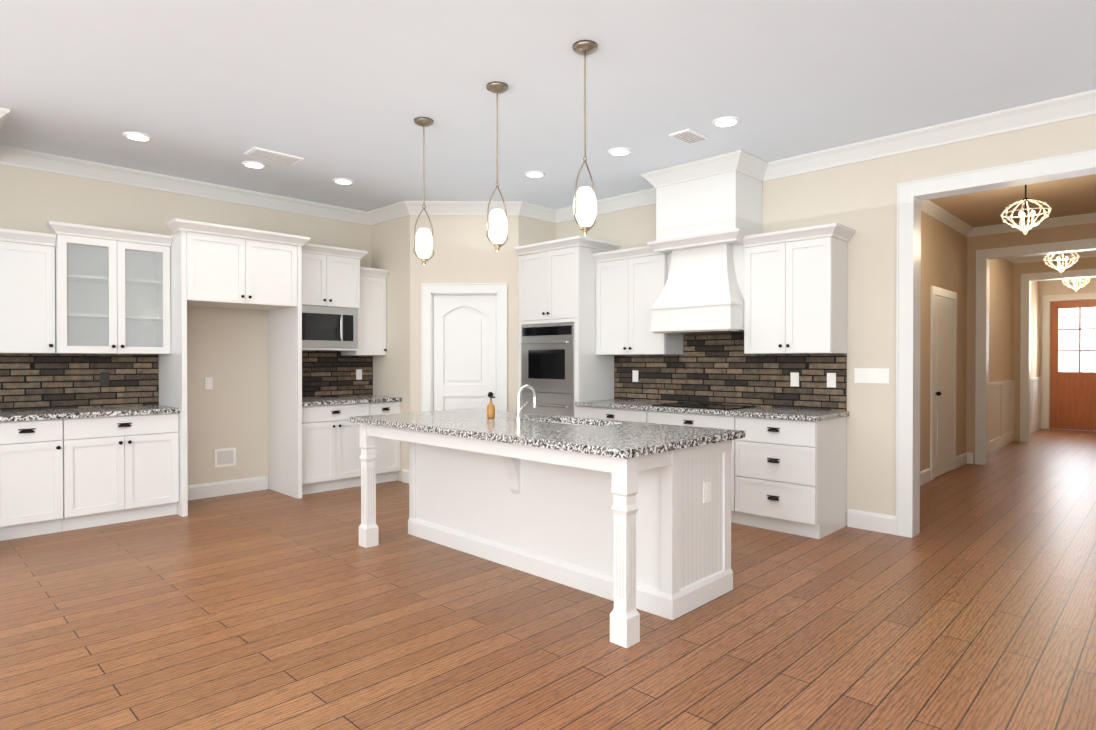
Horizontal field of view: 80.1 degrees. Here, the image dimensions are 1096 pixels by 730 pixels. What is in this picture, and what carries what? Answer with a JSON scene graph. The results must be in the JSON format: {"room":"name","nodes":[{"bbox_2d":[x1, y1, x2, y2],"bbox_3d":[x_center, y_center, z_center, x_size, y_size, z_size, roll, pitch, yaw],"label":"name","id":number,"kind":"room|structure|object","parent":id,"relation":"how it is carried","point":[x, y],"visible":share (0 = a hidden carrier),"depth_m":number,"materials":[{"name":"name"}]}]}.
{"room":"kitchen","nodes":[
{"label":"kitchen","id":0,"kind":"room"},
{"bbox_2d":[0,428,1095,729],"bbox_3d":[2.802,1.309,4.952,15.000,0.050,23.500,0,1,44],"label":"floor","id":1,"kind":"structure","parent":0,"point":[970,604],"depth_m":3.22,"materials":[{"name":"brown wood"}]},
{"bbox_2d":[0,354,179,540],"bbox_3d":[-3.771,0.596,5.298,0.644,1.372,1.235,0,1,44],"label":"base cabinet","id":2,"kind":"object","parent":1,"relation":"on","point":[80,447],"visible":1,"depth_m":5.21,"materials":[{"name":"white wood"}]},
{"bbox_2d":[100,372,109,385],"bbox_3d":[-3.831,0.119,5.636,0.008,0.116,0.070,0,1,44],"label":"electrical outlet","id":3,"kind":"object","parent":2,"relation":"attached to","point":[104,379],"visible":1,"depth_m":5.63,"materials":[{"name":"grey plastic"}]},
{"bbox_2d":[158,218,310,516],"bbox_3d":[-2.938,0.029,6.078,0.742,2.495,1.168,0,1,44],"label":"surround","id":4,"kind":"object","parent":1,"relation":"on","point":[213,270],"visible":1,"depth_m":5.93,"materials":[{"name":"white wood"}]},
{"bbox_2d":[302,351,401,494],"bbox_3d":[-2.209,0.559,6.902,0.644,1.423,1.142,0,1,44],"label":"base cabinet","id":5,"kind":"object","parent":1,"relation":"on","point":[336,395],"visible":0.75,"depth_m":6.76,"materials":[{"name":"white wood"}]},
{"bbox_2d":[359,421,732,647],"bbox_3d":[-0.136,0.851,4.194,2.400,0.876,1.040,0,1,44],"label":"kitchen island","id":6,"kind":"object","parent":1,"relation":"on","point":[624,518],"depth_m":3.71,"materials":[{"name":"white wood"}]},
{"bbox_2d":[350,413,709,460],"bbox_3d":[-0.286,0.394,4.044,2.470,0.040,0.700,0,1,44],"label":"island countertop","id":7,"kind":"structure","parent":6,"relation":"on","point":[596,440],"depth_m":3.60,"materials":[{"name":"grey stone"}]},
{"bbox_2d":[487,396,494,418],"bbox_3d":[-0.393,0.294,4.529,0.056,0.153,0.064,0,1,44],"label":"soap bottle","id":8,"kind":"object","parent":7,"relation":"on","point":[491,410],"visible":1,"depth_m":4.51,"materials":[{"name":"brown plastic"}]},
{"bbox_2d":[514,385,536,420],"bbox_3d":[-0.127,0.252,4.360,0.113,0.239,0.192,0,1,44],"label":"faucet","id":9,"kind":"object","parent":7,"relation":"on","point":[519,409],"visible":1,"depth_m":4.33,"materials":[{"name":"silver metal"}]},
{"bbox_2d":[703,480,710,502],"bbox_3d":[0.873,0.694,3.574,0.008,0.116,0.070,0,1,44],"label":"outlet","id":10,"kind":"object","parent":6,"relation":"attached to","point":[706,491],"visible":1,"depth_m":3.56,"materials":[{"name":"white plastic"}]},
{"bbox_2d":[514,236,620,416],"bbox_3d":[0.197,0.008,6.858,0.929,2.525,0.642,0,1,44],"label":"tall cabinet","id":11,"kind":"object","parent":1,"relation":"on","point":[555,285],"visible":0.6,"depth_m":6.56,"materials":[{"name":"white wood"}]},
{"bbox_2d":[521,322,573,416],"bbox_3d":[0.155,0.271,6.860,0.743,1.390,0.601,0,1,44],"label":"wall oven","id":12,"kind":"object","parent":11,"relation":"in","point":[547,362],"visible":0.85,"depth_m":6.65,"materials":[{"name":"silver metal"}]},
{"bbox_2d":[575,405,638,421],"bbox_3d":[0.817,0.837,6.283,0.887,0.875,0.610,0,1,44],"label":"base cabinet","id":13,"kind":"object","parent":1,"relation":"on","point":[632,415],"depth_m":6.08,"materials":[{"name":"white wood"}]},
{"bbox_2d":[639,409,726,428],"bbox_3d":[1.375,0.841,5.740,0.912,0.875,0.610,0,1,44],"label":"base cabinet","id":14,"kind":"object","parent":1,"relation":"on","point":[705,420],"depth_m":5.52,"materials":[{"name":"white wood"}]},
{"bbox_2d":[727,417,846,538],"bbox_3d":[1.911,0.845,5.219,0.704,0.875,0.610,0,1,44],"label":"base cabinet","id":15,"kind":"object","parent":1,"relation":"on","point":[788,461],"depth_m":4.97,"materials":[{"name":"white wood"}]},
{"bbox_2d":[575,397,848,420],"bbox_3d":[1.328,0.382,5.762,2.342,0.038,0.640,0,1,44],"label":"countertop","id":16,"kind":"structure","parent":15,"relation":"on","point":[760,410],"depth_m":5.30,"materials":[{"name":"grey stone"}]},
{"bbox_2d":[652,402,755,409],"bbox_3d":[1.368,0.358,5.737,0.740,0.011,0.500,0,1,44],"label":"cooktop","id":17,"kind":"object","parent":16,"relation":"in","point":[706,406],"visible":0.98,"depth_m":5.68,"materials":[{"name":"black glass"}]},
{"bbox_2d":[790,372,798,386],"bbox_3d":[2.058,0.121,5.440,0.070,0.116,0.008,0,1,44],"label":"electrical outlet","id":18,"kind":"object","parent":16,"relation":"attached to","point":[794,379],"visible":1,"depth_m":5.44,"materials":[{"name":"white plastic"}]},
{"bbox_2d":[827,373,835,387],"bbox_3d":[2.273,0.122,5.231,0.070,0.116,0.008,0,1,44],"label":"electrical outlet","id":19,"kind":"object","parent":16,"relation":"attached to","point":[831,379],"visible":1,"depth_m":5.23,"materials":[{"name":"white plastic"}]},
{"bbox_2d":[0,114,1095,525],"bbox_3d":[3.073,-0.207,3.736,12.930,3.000,22.150,0,1,44],"label":"wall","id":20,"kind":"structure","parent":0,"point":[228,350],"depth_m":6.41,"materials":[{"name":"paint"}]},
{"bbox_2d":[0,228,55,353],"bbox_3d":[-4.141,-0.557,5.092,0.387,0.930,0.435,0,1,44],"label":"upper cabinet","id":21,"kind":"object","parent":20,"relation":"attached to","point":[27,297],"visible":0.98,"depth_m":5.03,"materials":[{"name":"white wood"}]},
{"bbox_2d":[46,221,172,353],"bbox_3d":[-3.706,-0.605,5.489,0.457,1.020,0.859,0,1,44],"label":"upper cabinet","id":22,"kind":"object","parent":20,"relation":"attached to","point":[112,296],"visible":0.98,"depth_m":5.46,"materials":[{"name":"white wood"}]},
{"bbox_2d":[204,377,211,388],"bbox_3d":[-3.264,0.175,6.270,0.008,0.116,0.070,0,1,44],"label":"outlet","id":23,"kind":"object","parent":20,"relation":"attached to","point":[207,382],"visible":1,"depth_m":6.26,"materials":[{"name":"white plastic"}]},
{"bbox_2d":[214,447,235,467],"bbox_3d":[-3.159,0.904,6.382,0.010,0.180,0.200,0,1,44],"label":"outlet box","id":24,"kind":"object","parent":20,"relation":"attached to","point":[224,457],"visible":1,"depth_m":6.38,"materials":[{"name":"white plastic"}]},
{"bbox_2d":[302,243,367,350],"bbox_3d":[-2.379,-0.684,6.838,0.477,1.060,0.827,0,1,44],"label":"upper cabinet","id":25,"kind":"object","parent":20,"relation":"attached to","point":[332,280],"visible":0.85,"depth_m":6.72,"materials":[{"name":"white wood"}]},
{"bbox_2d":[302,305,357,348],"bbox_3d":[-2.406,-0.389,6.823,0.443,0.424,0.721,0,1,44],"label":"microwave","id":26,"kind":"object","parent":25,"relation":"in","point":[328,327],"visible":0.77,"depth_m":6.72,"materials":[{"name":"silver metal"}]},
{"bbox_2d":[356,369,361,379],"bbox_3d":[-2.136,0.107,7.377,0.008,0.116,0.070,0,1,44],"label":"electrical outlet","id":27,"kind":"object","parent":20,"relation":"attached to","point":[358,374],"visible":1,"depth_m":7.37,"materials":[{"name":"white plastic"}]},
{"bbox_2d":[341,267,388,355],"bbox_3d":[-2.034,-0.582,7.258,0.387,0.950,0.374,0,1,44],"label":"upper cabinet","id":28,"kind":"object","parent":20,"relation":"attached to","point":[372,325],"visible":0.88,"depth_m":7.18,"materials":[{"name":"white wood"}]},
{"bbox_2d":[421,283,506,411],"bbox_3d":[-0.897,0.199,7.040,0.914,2.142,0.148,0,0,-1],"label":"door frame","id":29,"kind":"structure","parent":20,"relation":"attached to","point":[430,290],"depth_m":6.97,"materials":[{"name":"white wood"}]},
{"bbox_2d":[433,295,495,410],"bbox_3d":[-0.891,0.253,7.036,0.518,2.010,0.501,0,1,44],"label":"pantry door","id":30,"kind":"structure","parent":20,"relation":"in","point":[464,351],"depth_m":7.03,"materials":[{"name":"white wood"}]},
{"bbox_2d":[0,89,1095,263],"bbox_3d":[3.075,-1.644,3.619,12.780,0.125,22.000,0,1,44],"label":"crown molding","id":31,"kind":"structure","parent":20,"relation":"attached to","point":[1073,106],"depth_m":5.73,"materials":[{"name":"white wood"}]},
{"bbox_2d":[188,452,972,534],"bbox_3d":[0.983,1.238,1.489,12.780,0.140,16.000,0,1,44],"label":"baseboard","id":32,"kind":"structure","parent":20,"relation":"attached to","point":[872,521],"depth_m":6.29,"materials":[{"name":"white wood"}]},
{"bbox_2d":[632,370,637,381],"bbox_3d":[0.882,0.113,6.584,0.070,0.116,0.008,0,1,44],"label":"electrical outlet","id":33,"kind":"object","parent":20,"relation":"attached to","point":[634,375],"visible":1,"depth_m":6.58,"materials":[{"name":"white plastic"}]},
{"bbox_2d":[592,246,683,354],"bbox_3d":[0.872,-0.606,6.375,0.824,1.010,0.387,0,1,44],"label":"upper cabinet","id":34,"kind":"object","parent":20,"relation":"attached to","point":[628,291],"visible":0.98,"depth_m":6.26,"materials":[{"name":"white wood"}]},
{"bbox_2d":[641,150,767,334],"bbox_3d":[1.385,-1.001,5.745,0.980,1.436,0.570,0,1,44],"label":"range hood","id":35,"kind":"object","parent":20,"relation":"attached to","point":[708,213],"visible":0.92,"depth_m":5.54,"materials":[{"name":"white painted wood"}]},
{"bbox_2d":[741,223,854,353],"bbox_3d":[2.008,-0.578,5.270,0.774,0.970,0.387,0,1,44],"label":"upper cabinet","id":36,"kind":"object","parent":20,"relation":"attached to","point":[795,296],"visible":0.98,"depth_m":5.14,"materials":[{"name":"white wood"}]},
{"bbox_2d":[854,368,888,383],"bbox_3d":[2.507,0.084,5.056,0.248,0.115,0.008,0,1,44],"label":"light switch","id":37,"kind":"object","parent":20,"relation":"attached to","point":[871,375],"visible":1,"depth_m":5.05,"materials":[{"name":"white plastic"}]},
{"bbox_2d":[930,286,956,479],"bbox_3d":[4.584,0.196,7.549,0.020,2.140,1.060,0,1,44],"label":"door frame","id":38,"kind":"structure","parent":20,"relation":"attached to","point":[941,292],"depth_m":7.21,"materials":[{"name":"white wood"}]},
{"bbox_2d":[934,295,953,477],"bbox_3d":[4.603,0.239,7.532,0.068,2.035,0.870,0,1,44],"label":"hall door","id":39,"kind":"structure","parent":20,"relation":"in","point":[944,396],"depth_m":7.52,"materials":[{"name":"white wood"}]},
{"bbox_2d":[896,149,1095,537],"bbox_3d":[3.176,-0.036,4.516,1.344,2.647,0.206,0,1,44],"label":"door frame","id":40,"kind":"structure","parent":20,"relation":"attached to","point":[911,195],"depth_m":4.86,"materials":[{"name":"white wood"}]},
{"bbox_2d":[989,377,1041,452],"bbox_3d":[8.162,0.749,9.954,1.800,1.000,5.850,0,1,44],"label":"wainscoting","id":41,"kind":"structure","parent":20,"relation":"attached to","point":[1001,413],"depth_m":10.17,"materials":[{"name":"white wood"}]},
{"bbox_2d":[975,238,1095,464],"bbox_3d":[6.069,-0.094,7.798,1.594,2.717,0.206,0,1,44],"label":"door frame","id":42,"kind":"structure","parent":20,"relation":"attached to","point":[984,257],"depth_m":8.23,"materials":[{"name":"white wood"}]},
{"bbox_2d":[1020,268,1095,441],"bbox_3d":[8.301,-0.110,10.091,1.594,2.717,0.206,0,1,44],"label":"door frame","id":43,"kind":"structure","parent":20,"relation":"attached to","point":[1025,376],"depth_m":10.53,"materials":[{"name":"white wood"}]},
{"bbox_2d":[1042,293,1095,428],"bbox_3d":[9.977,-0.053,12.243,1.124,2.572,0.028,0,1,44],"label":"door frame","id":44,"kind":"structure","parent":20,"relation":"attached to","point":[1046,299],"depth_m":12.58,"materials":[{"name":"white wood"}]},
{"bbox_2d":[1050,300,1095,430],"bbox_3d":[10.002,0.003,12.270,0.880,2.440,0.105,0,1,44],"label":"front door","id":45,"kind":"structure","parent":20,"relation":"in","point":[1073,367],"depth_m":12.35,"materials":[{"name":"brown wood"}]},
{"bbox_2d":[0,0,1095,226],"bbox_3d":[3.126,-1.733,3.779,12.930,0.050,22.300,0,1,44],"label":"ceiling","id":46,"kind":"structure","parent":0,"point":[214,91],"depth_m":3.97,"materials":[{"name":"paint"}]},
{"bbox_2d":[123,132,152,140],"bbox_3d":[-3.074,-1.709,4.886,0.190,0.013,0.190,0,1,44],"label":"recessed light","id":47,"kind":"object","parent":46,"relation":"in","point":[137,136],"visible":0.98,"depth_m":4.86,"materials":[{"name":"white"}]},
{"bbox_2d":[242,161,265,167],"bbox_3d":[-2.518,-1.714,5.586,0.190,0.013,0.190,0,1,44],"label":"recessed light","id":48,"kind":"object","parent":46,"relation":"in","point":[253,164],"visible":0.96,"depth_m":5.55,"materials":[{"name":"white"}]},
{"bbox_2d":[244,147,303,164],"bbox_3d":[-2.246,-1.710,5.350,0.220,0.015,0.400,0,1,44],"label":"ceiling vent","id":49,"kind":"object","parent":46,"relation":"in","point":[272,155],"visible":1,"depth_m":5.33,"materials":[{"name":"white metal"}]},
{"bbox_2d":[333,178,353,183],"bbox_3d":[-1.917,-1.718,6.104,0.190,0.013,0.190,0,1,44],"label":"recessed light","id":50,"kind":"object","parent":46,"relation":"in","point":[342,181],"visible":0.98,"depth_m":6.08,"materials":[{"name":"white"}]},
{"bbox_2d":[413,117,433,264],"bbox_3d":[-0.870,-1.206,4.573,0.136,1.015,0.175,0,1,44],"label":"pendant light","id":51,"kind":"object","parent":46,"relation":"hanging from","point":[423,242],"visible":1,"depth_m":4.54,"materials":[{"name":"white glass"}]},
{"bbox_2d":[486,81,507,251],"bbox_3d":[-0.311,-1.202,4.001,0.136,1.015,0.175,0,1,44],"label":"pendant light","id":52,"kind":"object","parent":46,"relation":"hanging from","point":[497,228],"visible":1,"depth_m":3.96,"materials":[{"name":"white glass"}]},
{"bbox_2d":[525,171,544,177],"bbox_3d":[-0.117,-1.716,5.874,0.190,0.013,0.190,0,1,44],"label":"recessed light","id":53,"kind":"object","parent":46,"relation":"in","point":[535,174],"visible":0.96,"depth_m":5.85,"materials":[{"name":"white"}]},
{"bbox_2d":[572,40,597,235],"bbox_3d":[0.198,-1.198,3.491,0.136,1.015,0.175,0,1,44],"label":"pendant light","id":54,"kind":"object","parent":46,"relation":"hanging from","point":[584,206],"visible":1,"depth_m":3.46,"materials":[{"name":"white glass"}]},
{"bbox_2d":[608,147,631,155],"bbox_3d":[0.578,-1.711,5.240,0.190,0.013,0.190,0,1,44],"label":"recessed light","id":55,"kind":"object","parent":46,"relation":"in","point":[620,151],"visible":0.98,"depth_m":5.21,"materials":[{"name":"white"}]},
{"bbox_2d":[669,129,708,144],"bbox_3d":[1.056,-1.707,4.886,0.170,0.015,0.280,0,1,44],"label":"ceiling vent","id":56,"kind":"object","parent":46,"relation":"in","point":[689,136],"visible":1,"depth_m":4.86,"materials":[{"name":"white metal"}]},
{"bbox_2d":[712,116,739,126],"bbox_3d":[1.251,-1.707,4.584,0.190,0.013,0.190,0,1,44],"label":"recessed light","id":57,"kind":"object","parent":46,"relation":"in","point":[727,121],"visible":0.98,"depth_m":4.56,"materials":[{"name":"white"}]},
{"bbox_2d":[1000,185,1051,234],"bbox_3d":[4.379,-1.458,5.979,0.382,0.530,0.386,0,1,44],"label":"lantern pendant light","id":58,"kind":"object","parent":46,"relation":"hanging from","point":[1022,215],"visible":1,"depth_m":5.97,"materials":[{"name":"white metal"}]},
{"bbox_2d":[1043,252,1079,272],"bbox_3d":[6.804,-1.477,8.643,0.382,0.530,0.386,0,1,44],"label":"lantern pendant light","id":59,"kind":"object","parent":46,"relation":"hanging from","point":[1059,265],"visible":0.75,"depth_m":8.63,"materials":[{"name":"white metal"}]},
{"bbox_2d":[1062,278,1090,291],"bbox_3d":[8.873,-1.493,10.955,0.382,0.530,0.386,0,1,44],"label":"lantern pendant light","id":60,"kind":"object","parent":46,"relation":"hanging from","point":[1074,284],"visible":0.75,"depth_m":10.93,"materials":[{"name":"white metal"}]}
]}

